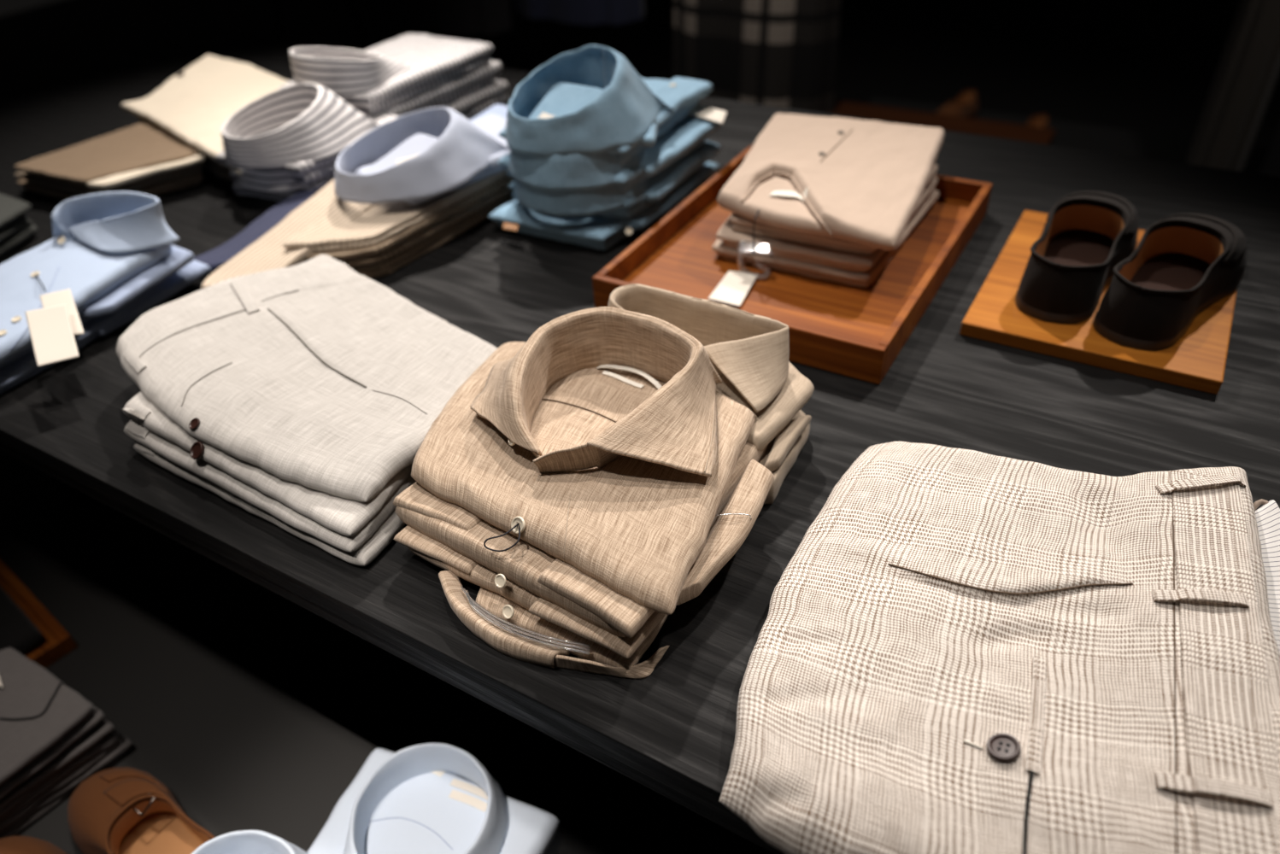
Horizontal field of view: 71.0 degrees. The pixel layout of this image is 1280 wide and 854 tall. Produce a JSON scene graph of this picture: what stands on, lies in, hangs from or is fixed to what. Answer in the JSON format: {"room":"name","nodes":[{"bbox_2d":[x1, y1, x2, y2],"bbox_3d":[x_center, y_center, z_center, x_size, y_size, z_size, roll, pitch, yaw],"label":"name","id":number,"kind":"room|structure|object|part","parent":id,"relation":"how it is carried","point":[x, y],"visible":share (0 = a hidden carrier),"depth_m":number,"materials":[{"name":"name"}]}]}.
{"room":"clothing store","nodes":[
{"label":"clothing store","id":0,"kind":"room"},
{"bbox_2d":[0,0,1279,853],"bbox_3d":[0.229,-0.290,2.628,12.000,0.100,10.000,18,44,25],"label":"floor","id":1,"kind":"structure","parent":0,"point":[1149,66],"depth_m":3.81,"materials":[{"name":"black"}]},
{"bbox_2d":[0,526,557,853],"bbox_3d":[-0.817,0.775,0.977,3.000,0.420,1.082,18,44,25],"label":"platform","id":2,"kind":"object","parent":1,"relation":"on","point":[237,752],"visible":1,"depth_m":1.12,"materials":[{"name":"black paint"}]},
{"bbox_2d":[0,836,69,853],"bbox_3d":[-0.613,0.493,0.919,0.266,0.071,0.100,18,44,25],"label":"shoe","id":3,"kind":"object","parent":2,"relation":"on","point":[12,845],"visible":1,"depth_m":0.96,"materials":[{"name":"leather"}]},
{"bbox_2d":[0,559,77,669],"bbox_3d":[-0.960,0.298,1.227,0.300,0.026,0.240,25,47,31],"label":"tray","id":4,"kind":"object","parent":2,"relation":"on","point":[56,643],"visible":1,"depth_m":1.24,"materials":[{"name":"brown wood"}]},
{"bbox_2d":[0,587,43,655],"bbox_3d":[-0.963,0.288,1.225,0.251,0.028,0.195,25,47,31],"label":"sweater","id":5,"kind":"object","parent":4,"relation":"on","point":[18,632],"visible":0.94,"depth_m":1.21,"materials":[{"name":"black fabric"}]},
{"bbox_2d":[0,730,132,839],"bbox_3d":[-0.775,0.412,1.075,0.248,0.020,0.214,18,44,25],"label":"trousers","id":6,"kind":"object","parent":2,"relation":"on","point":[51,801],"visible":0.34,"depth_m":1.04,"materials":[{"name":"grey fabric"}]},
{"bbox_2d":[0,732,120,833],"bbox_3d":[-0.780,0.396,1.066,0.248,0.020,0.213,18,44,25],"label":"trousers","id":7,"kind":"object","parent":6,"relation":"on","point":[111,741],"visible":0.27,"depth_m":1.04,"materials":[{"name":"grey fabric"}]},
{"bbox_2d":[0,718,114,818],"bbox_3d":[-0.781,0.384,1.051,0.252,0.020,0.212,18,44,25],"label":"trousers","id":8,"kind":"object","parent":7,"relation":"on","point":[97,734],"visible":0.34,"depth_m":1.03,"materials":[{"name":"grey fabric"}]},
{"bbox_2d":[0,708,105,799],"bbox_3d":[-0.785,0.368,1.042,0.240,0.020,0.214,18,44,25],"label":"trousers","id":9,"kind":"object","parent":8,"relation":"on","point":[80,731],"visible":0.32,"depth_m":1.02,"materials":[{"name":"grey fabric"}]},
{"bbox_2d":[0,647,96,787],"bbox_3d":[-0.787,0.352,1.030,0.238,0.024,0.212,18,44,25],"label":"trousers","id":10,"kind":"object","parent":9,"relation":"on","point":[38,711],"visible":1,"depth_m":1.04,"materials":[{"name":"grey fabric"}]},
{"bbox_2d":[67,767,215,853],"bbox_3d":[-0.538,0.441,0.977,0.266,0.071,0.101,18,44,25],"label":"shoe","id":11,"kind":"object","parent":2,"relation":"on","point":[114,811],"visible":0.93,"depth_m":0.98,"materials":[{"name":"leather"}]},
{"bbox_2d":[191,830,308,853],"bbox_3d":[-0.390,0.511,0.843,0.190,0.117,0.234,12,41,19],"label":"shirt","id":12,"kind":"object","parent":2,"relation":"on","point":[244,842],"visible":1,"depth_m":0.89,"materials":[{"name":"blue fabric"}]},
{"bbox_2d":[306,743,562,853],"bbox_3d":[-0.232,0.446,0.910,0.235,0.117,0.233,13,42,20],"label":"shirt","id":13,"kind":"object","parent":2,"relation":"on","point":[413,800],"visible":1,"depth_m":0.94,"materials":[{"name":"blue fabric"}]},
{"bbox_2d":[0,27,1279,853],"bbox_3d":[-0.342,-0.008,1.592,2.355,0.820,1.192,18,44,25],"label":"display table","id":14,"kind":"object","parent":1,"relation":"on","point":[671,731],"visible":0.38,"depth_m":0.90,"materials":[{"name":"black wood"}]},
{"bbox_2d":[0,224,37,260],"bbox_3d":[-1.016,-0.274,1.312,0.288,0.017,0.194,18,44,25],"label":"trousers","id":15,"kind":"object","parent":14,"relation":"on","point":[14,243],"visible":0.59,"depth_m":1.29,"materials":[{"name":"grey fabric"}]},
{"bbox_2d":[0,215,32,246],"bbox_3d":[-1.019,-0.288,1.304,0.302,0.018,0.192,18,44,25],"label":"trousers","id":16,"kind":"object","parent":15,"relation":"on","point":[23,223],"visible":0.65,"depth_m":1.28,"materials":[{"name":"grey fabric"}]},
{"bbox_2d":[0,193,30,229],"bbox_3d":[-1.004,-0.315,1.309,0.266,0.018,0.194,9,40,15],"label":"trousers","id":17,"kind":"object","parent":16,"relation":"on","point":[11,209],"visible":1,"depth_m":1.29,"materials":[{"name":"grey fabric"}]},
{"bbox_3d":[-1.344,-0.166,1.912,0.090,0.773,0.090,18,44,25],"label":"leg","id":18,"kind":"part","parent":14,"relation":"part of","materials":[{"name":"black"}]},
{"bbox_2d":[0,259,211,394],"bbox_3d":[-0.725,-0.140,1.111,0.199,0.030,0.330,18,44,25],"label":"shirt","id":19,"kind":"object","parent":14,"relation":"on","point":[25,368],"visible":0.37,"depth_m":1.09,"materials":[{"name":"blue fabric"}]},
{"bbox_3d":[-0.734,-0.131,1.105,0.193,0.025,0.297,18,44,25],"label":"panel","id":20,"kind":"part","parent":19,"relation":"part of","materials":[{"name":"blue fabric"}]},
{"bbox_2d":[0,245,193,369],"bbox_3d":[-0.727,-0.152,1.090,0.197,0.038,0.317,21,45,28],"label":"shirt","id":21,"kind":"object","parent":19,"relation":"on","point":[117,298],"visible":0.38,"depth_m":1.09,"materials":[{"name":"blue fabric"}]},
{"bbox_3d":[-0.739,-0.150,1.097,0.184,0.027,0.304,18,44,25],"label":"panel","id":22,"kind":"part","parent":21,"relation":"part of","materials":[{"name":"blue fabric"}]},
{"bbox_2d":[0,191,179,367],"bbox_3d":[-0.689,-0.165,1.037,0.282,0.094,0.328,22,45,28],"label":"shirt","id":23,"kind":"object","parent":21,"relation":"on","point":[102,240],"visible":1,"depth_m":1.09,"materials":[{"name":"blue fabric"}]},
{"bbox_2d":[16,170,204,199],"bbox_3d":[-0.853,-0.398,1.452,0.245,0.019,0.216,-28,45,-27],"label":"trousers","id":24,"kind":"object","parent":14,"relation":"on","point":[153,190],"visible":0.21,"depth_m":1.42,"materials":[{"name":"beige fabric"}]},
{"bbox_2d":[13,160,204,194],"bbox_3d":[-0.836,-0.412,1.439,0.219,0.020,0.248,30,50,35],"label":"trousers","id":25,"kind":"object","parent":24,"relation":"on","point":[195,168],"visible":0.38,"depth_m":1.40,"materials":[{"name":"beige fabric"}]},
{"bbox_2d":[13,120,205,188],"bbox_3d":[-0.809,-0.435,1.436,0.256,0.020,0.242,18,44,25],"label":"trousers","id":26,"kind":"object","parent":25,"relation":"on","point":[143,149],"visible":0.96,"depth_m":1.40,"materials":[{"name":"beige fabric"}]},
{"bbox_2d":[193,177,334,274],"bbox_3d":[-0.458,-0.329,1.314,0.120,0.039,0.429,18,44,25],"label":"sweater","id":27,"kind":"object","parent":14,"relation":"on","point":[214,259],"visible":0.16,"depth_m":1.24,"materials":[{"name":"blue fabric"}]},
{"bbox_2d":[133,441,405,566],"bbox_3d":[-0.306,-0.029,0.944,0.383,0.022,0.342,18,44,25],"label":"trousers","id":28,"kind":"object","parent":14,"relation":"on","point":[371,549],"visible":0.14,"depth_m":0.79,"materials":[{"name":"grey fabric"}]},
{"bbox_2d":[123,418,416,552],"bbox_3d":[-0.315,-0.036,0.940,0.384,0.035,0.325,20,45,27],"label":"trousers","id":29,"kind":"object","parent":28,"relation":"on","point":[171,451],"visible":0.2,"depth_m":0.80,"materials":[{"name":"grey fabric"}]},
{"bbox_2d":[121,314,497,536],"bbox_3d":[-0.318,-0.059,0.930,0.398,0.022,0.338,18,44,25],"label":"trousers","id":30,"kind":"object","parent":29,"relation":"on","point":[344,517],"visible":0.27,"depth_m":0.79,"materials":[{"name":"grey fabric"}]},
{"bbox_2d":[116,254,495,502],"bbox_3d":[-0.341,-0.069,0.919,0.456,0.032,0.275,29,49,34],"label":"trousers","id":31,"kind":"object","parent":30,"relation":"on","point":[314,373],"visible":0.93,"depth_m":0.89,"materials":[{"name":"grey fabric"}]},
{"bbox_2d":[229,169,334,201],"bbox_3d":[-0.507,-0.426,1.416,0.191,0.070,0.258,18,44,25],"label":"shirt","id":32,"kind":"object","parent":14,"relation":"on","point":[276,184],"visible":0.25,"depth_m":1.33,"materials":[{"name":"grey fabric"}]},
{"bbox_2d":[215,82,399,184],"bbox_3d":[-0.517,-0.467,1.382,0.208,0.102,0.260,18,44,25],"label":"shirt","id":33,"kind":"object","parent":32,"relation":"on","point":[301,131],"visible":0.89,"depth_m":1.33,"materials":[{"name":"white fabric"}]},
{"bbox_3d":[-0.504,-0.443,1.404,0.194,0.036,0.244,18,44,25],"label":"panel","id":34,"kind":"part","parent":33,"relation":"part of","materials":[{"name":"white fabric"}]},
{"bbox_2d":[351,193,515,278],"bbox_3d":[-0.309,-0.275,1.254,0.159,0.016,0.416,16,43,23],"label":"trousers","id":35,"kind":"object","parent":14,"relation":"on","point":[390,265],"visible":0.27,"depth_m":1.21,"materials":[{"name":"brown fabric"}]},
{"bbox_2d":[340,183,514,268],"bbox_3d":[-0.312,-0.290,1.249,0.161,0.016,0.414,18,44,25],"label":"trousers","id":36,"kind":"object","parent":35,"relation":"on","point":[502,194],"visible":0.19,"depth_m":1.21,"materials":[{"name":"brown fabric"}]},
{"bbox_2d":[301,176,515,263],"bbox_3d":[-0.311,-0.305,1.245,0.151,0.016,0.395,18,44,25],"label":"trousers","id":37,"kind":"object","parent":36,"relation":"on","point":[349,254],"visible":0.3,"depth_m":1.19,"materials":[{"name":"brown fabric"}]},
{"bbox_2d":[200,169,508,289],"bbox_3d":[-0.362,-0.300,1.227,0.178,0.044,0.501,23,46,29],"label":"trousers","id":38,"kind":"object","parent":37,"relation":"on","point":[325,222],"visible":0.49,"depth_m":1.16,"materials":[{"name":"beige fabric"}]},
{"bbox_3d":[-0.435,-0.263,1.186,0.106,0.044,0.321,18,44,25],"label":"draped leg","id":39,"kind":"part","parent":38,"relation":"part of","materials":[{"name":"beige fabric"}]},
{"bbox_2d":[334,104,510,205],"bbox_3d":[-0.272,-0.413,1.273,0.199,0.084,0.370,25,47,31],"label":"shirt","id":40,"kind":"object","parent":38,"relation":"on","point":[419,156],"visible":0.84,"depth_m":1.22,"materials":[{"name":"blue fabric"}]},
{"bbox_2d":[442,79,508,120],"bbox_3d":[-0.405,-0.562,1.602,0.199,0.040,0.331,18,44,25],"label":"shirt","id":41,"kind":"object","parent":14,"relation":"on","point":[471,106],"visible":0.11,"depth_m":1.61,"materials":[{"name":"grey fabric"}]},
{"bbox_2d":[364,60,502,117],"bbox_3d":[-0.415,-0.587,1.575,0.203,0.039,0.331,18,44,25],"label":"shirt","id":42,"kind":"object","parent":41,"relation":"on","point":[456,89],"visible":0.27,"depth_m":1.55,"materials":[{"name":"white fabric"}]},
{"bbox_2d":[278,33,493,114],"bbox_3d":[-0.432,-0.630,1.529,0.203,0.093,0.338,18,44,25],"label":"shirt","id":43,"kind":"object","parent":42,"relation":"on","point":[385,75],"visible":0.88,"depth_m":1.49,"materials":[{"name":"white fabric"}]},
{"bbox_2d":[438,570,669,679],"bbox_3d":[-0.038,0.091,0.767,0.207,0.025,0.266,14,42,21],"label":"shirt","id":44,"kind":"object","parent":14,"relation":"on","point":[484,618],"visible":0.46,"depth_m":0.68,"materials":[{"name":"beige fabric"}]},
{"bbox_3d":[-0.039,0.086,0.782,0.212,0.014,0.248,18,44,25],"label":"panel","id":45,"kind":"part","parent":44,"relation":"part of","materials":[{"name":"beige fabric"}]},
{"bbox_2d":[393,452,765,658],"bbox_3d":[-0.048,0.067,0.780,0.250,0.023,0.270,18,44,25],"label":"shirt","id":46,"kind":"object","parent":44,"relation":"on","point":[427,548],"visible":0.21,"depth_m":0.70,"materials":[{"name":"beige fabric"}]},
{"bbox_2d":[393,442,774,638],"bbox_3d":[-0.036,0.049,0.768,0.279,0.030,0.258,18,44,25],"label":"shirt","id":47,"kind":"object","parent":46,"relation":"on","point":[548,578],"visible":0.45,"depth_m":0.70,"materials":[{"name":"beige fabric"}]},
{"bbox_2d":[411,306,756,615],"bbox_3d":[-0.055,-0.006,0.760,0.315,0.086,0.264,18,44,25],"label":"shirt","id":48,"kind":"object","parent":47,"relation":"on","point":[604,441],"visible":1,"depth_m":0.74,"materials":[{"name":"beige fabric"}]},
{"bbox_2d":[487,161,720,250],"bbox_3d":[-0.050,-0.328,1.282,0.221,0.036,0.300,18,44,25],"label":"shirt","id":49,"kind":"object","parent":14,"relation":"on","point":[596,231],"visible":0.45,"depth_m":1.21,"materials":[{"name":"fabric"}]},
{"bbox_2d":[508,140,721,217],"bbox_3d":[-0.047,-0.366,1.252,0.220,0.067,0.292,18,44,25],"label":"shirt","id":50,"kind":"object","parent":49,"relation":"on","point":[608,201],"visible":0.51,"depth_m":1.18,"materials":[{"name":"fabric"}]},
{"bbox_2d":[497,104,727,191],"bbox_3d":[-0.039,-0.396,1.236,0.236,0.067,0.307,18,44,25],"label":"shirt","id":51,"kind":"object","parent":50,"relation":"on","point":[556,173],"visible":0.52,"depth_m":1.16,"materials":[{"name":"fabric"}]},
{"bbox_3d":[-0.045,-0.390,1.255,0.206,0.036,0.241,18,44,25],"label":"panel","id":52,"kind":"part","parent":51,"relation":"part of","materials":[{"name":"fabric"}]},
{"bbox_2d":[498,44,713,164],"bbox_3d":[-0.053,-0.451,1.212,0.220,0.117,0.317,18,44,25],"label":"shirt","id":53,"kind":"object","parent":51,"relation":"on","point":[590,99],"visible":0.98,"depth_m":1.16,"materials":[{"name":"fabric"}]},
{"bbox_3d":[-0.041,-0.430,1.247,0.190,0.040,0.268,18,44,25],"label":"panel","id":54,"kind":"part","parent":53,"relation":"part of","materials":[{"name":"fabric"}]},
{"bbox_2d":[760,410,811,504],"bbox_3d":[0.096,-0.029,0.890,0.105,0.044,0.266,-14,40,-12],"label":"shirt","id":55,"kind":"object","parent":14,"relation":"on","point":[782,452],"visible":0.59,"depth_m":0.81,"materials":[{"name":"beige fabric"}]},
{"bbox_2d":[607,283,814,451],"bbox_3d":[0.058,-0.076,0.856,0.220,0.075,0.159,18,44,25],"label":"shirt","id":56,"kind":"object","parent":55,"relation":"on","point":[749,353],"visible":0.62,"depth_m":0.82,"materials":[{"name":"beige fabric"}]},
{"bbox_3d":[0.059,-0.055,0.873,0.222,0.024,0.159,18,44,25],"label":"panel","id":57,"kind":"part","parent":56,"relation":"part of","materials":[{"name":"beige fabric"}]},
{"bbox_2d":[592,145,992,384],"bbox_3d":[0.206,-0.232,1.133,0.351,0.043,0.439,18,44,25],"label":"serving tray","id":58,"kind":"object","parent":14,"relation":"on","point":[857,332],"visible":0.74,"depth_m":1.07,"materials":[{"name":"brown wood"}]},
{"bbox_2d":[711,189,939,287],"bbox_3d":[0.238,-0.268,1.168,0.234,0.020,0.276,18,44,25],"label":"polo shirt","id":59,"kind":"object","parent":58,"relation":"on","point":[813,270],"visible":0.22,"depth_m":1.07,"materials":[{"name":"beige fabric"}]},
{"bbox_2d":[707,176,938,306],"bbox_3d":[0.218,-0.250,1.130,0.225,0.041,0.367,16,43,23],"label":"polo shirt","id":60,"kind":"object","parent":59,"relation":"on","point":[732,290],"visible":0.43,"depth_m":1.06,"materials":[{"name":"beige fabric"}]},
{"bbox_3d":[0.138,-0.212,1.064,0.043,0.010,0.015,9,41,16],"label":"clip plate","id":61,"kind":"part","parent":60,"relation":"part of","materials":[{"name":"white plastic"}]},
{"bbox_2d":[729,163,938,254],"bbox_3d":[0.239,-0.301,1.151,0.226,0.020,0.266,18,44,25],"label":"polo shirt","id":62,"kind":"object","parent":60,"relation":"on","point":[741,224],"visible":0.22,"depth_m":1.06,"materials":[{"name":"beige fabric"}]},
{"bbox_2d":[716,112,945,256],"bbox_3d":[0.244,-0.318,1.148,0.241,0.059,0.345,12,41,19],"label":"polo shirt","id":63,"kind":"object","parent":62,"relation":"on","point":[859,181],"visible":1,"depth_m":1.10,"materials":[{"name":"beige fabric"}]},
{"bbox_3d":[0.139,-0.236,1.066,0.005,0.046,0.053,8,40,15],"label":"tag cord","id":64,"kind":"part","parent":63,"relation":"part of","materials":[{"name":"beige fabric"}]},
{"bbox_2d":[719,441,1279,853],"bbox_3d":[0.289,0.143,0.643,0.376,0.075,0.457,18,44,25],"label":"trousers","id":65,"kind":"object","parent":14,"relation":"on","point":[962,651],"visible":1,"depth_m":0.60,"materials":[{"name":"fabric"}]},
{"bbox_2d":[959,210,1237,394],"bbox_3d":[0.538,-0.159,1.034,0.252,0.016,0.307,18,44,25],"label":"display board","id":66,"kind":"object","parent":14,"relation":"on","point":[1197,361],"visible":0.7,"depth_m":0.95,"materials":[{"name":"brown wood"}]},
{"bbox_2d":[1015,191,1139,323],"bbox_3d":[0.514,-0.217,1.035,0.106,0.075,0.272,18,44,25],"label":"loafer","id":67,"kind":"object","parent":66,"relation":"on","point":[1084,236],"visible":1,"depth_m":1.01,"materials":[{"name":"black leather"}]},
{"bbox_2d":[1092,213,1247,351],"bbox_3d":[0.592,-0.178,0.980,0.107,0.075,0.272,26,48,32],"label":"loafer","id":68,"kind":"object","parent":66,"relation":"on","point":[1182,265],"visible":1,"depth_m":0.96,"materials":[{"name":"black leather"}]},
{"bbox_3d":[-0.744,-0.528,1.603,0.404,0.020,0.203,28,48,33],"label":"trousers","id":69,"kind":"object","parent":14,"relation":"on","visible":0},
{"bbox_2d":[140,120,229,170],"bbox_3d":[-0.744,-0.541,1.590,0.416,0.020,0.207,28,49,33],"label":"trousers","id":70,"kind":"object","parent":69,"relation":"on","point":[207,157],"visible":0.02,"depth_m":1.43,"materials":[{"name":"beige fabric"}]},
{"bbox_2d":[136,116,148,121],"bbox_3d":[-0.742,-0.554,1.576,0.435,0.020,0.203,28,48,33],"label":"trousers","id":71,"kind":"object","parent":70,"relation":"on","point":[139,118],"visible":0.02,"depth_m":1.58,"materials":[{"name":"brown fabric"}]},
{"bbox_2d":[120,54,289,176],"bbox_3d":[-0.717,-0.559,1.552,0.561,0.040,0.249,29,49,34],"label":"trousers","id":72,"kind":"object","parent":71,"relation":"on","point":[194,105],"visible":0.66,"depth_m":1.54,"materials":[{"name":"beige fabric"}]},
{"bbox_2d":[828,99,1056,145],"bbox_3d":[0.822,-0.689,2.683,0.650,0.390,0.320,18,44,25],"label":"bench","id":73,"kind":"object","parent":1,"relation":"on","point":[983,127],"visible":0.17,"depth_m":2.61,"materials":[{"name":"red wood"}]},
{"bbox_2d":[934,89,978,117],"bbox_3d":[1.005,-1.004,2.866,0.101,0.069,0.277,28,49,34],"label":"shoe","id":74,"kind":"object","parent":1,"relation":"on","point":[966,104],"visible":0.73,"depth_m":2.88,"materials":[{"name":"brown leather"}]},
{"bbox_2d":[1025,113,1049,128],"bbox_3d":[1.147,-0.856,2.669,0.101,0.069,0.277,28,49,34],"label":"shoe","id":75,"kind":"object","parent":1,"relation":"on","point":[1042,120],"visible":0.23,"depth_m":2.73,"materials":[{"name":"brown leather"}]},
{"bbox_2d":[866,96,1268,174],"bbox_3d":[1.072,-0.457,2.460,1.400,0.280,1.380,18,44,25],"label":"plinth","id":76,"kind":"object","parent":1,"relation":"on","point":[1112,140],"visible":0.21,"depth_m":2.72,"materials":[{"name":"black"}]},
{"bbox_3d":[0.240,-1.367,2.644,3.800,1.552,0.586,18,44,25],"label":"rail","id":77,"kind":"object","parent":1,"relation":"on","visible":0},
{"bbox_2d":[673,0,841,113],"bbox_3d":[0.329,-1.482,2.484,0.539,1.147,0.304,18,44,25],"label":"coat","id":78,"kind":"object","parent":77,"relation":"hanging from","point":[776,53],"visible":0.91,"depth_m":2.63,"materials":[{"name":"fabric"}]},
{"bbox_2d":[1186,0,1279,171],"bbox_3d":[1.435,-1.122,1.931,0.128,1.137,0.246,18,44,25],"label":"coat","id":79,"kind":"object","parent":77,"relation":"hanging from","point":[1248,70],"visible":0.97,"depth_m":2.10,"materials":[{"name":"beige fabric"}]}
]}

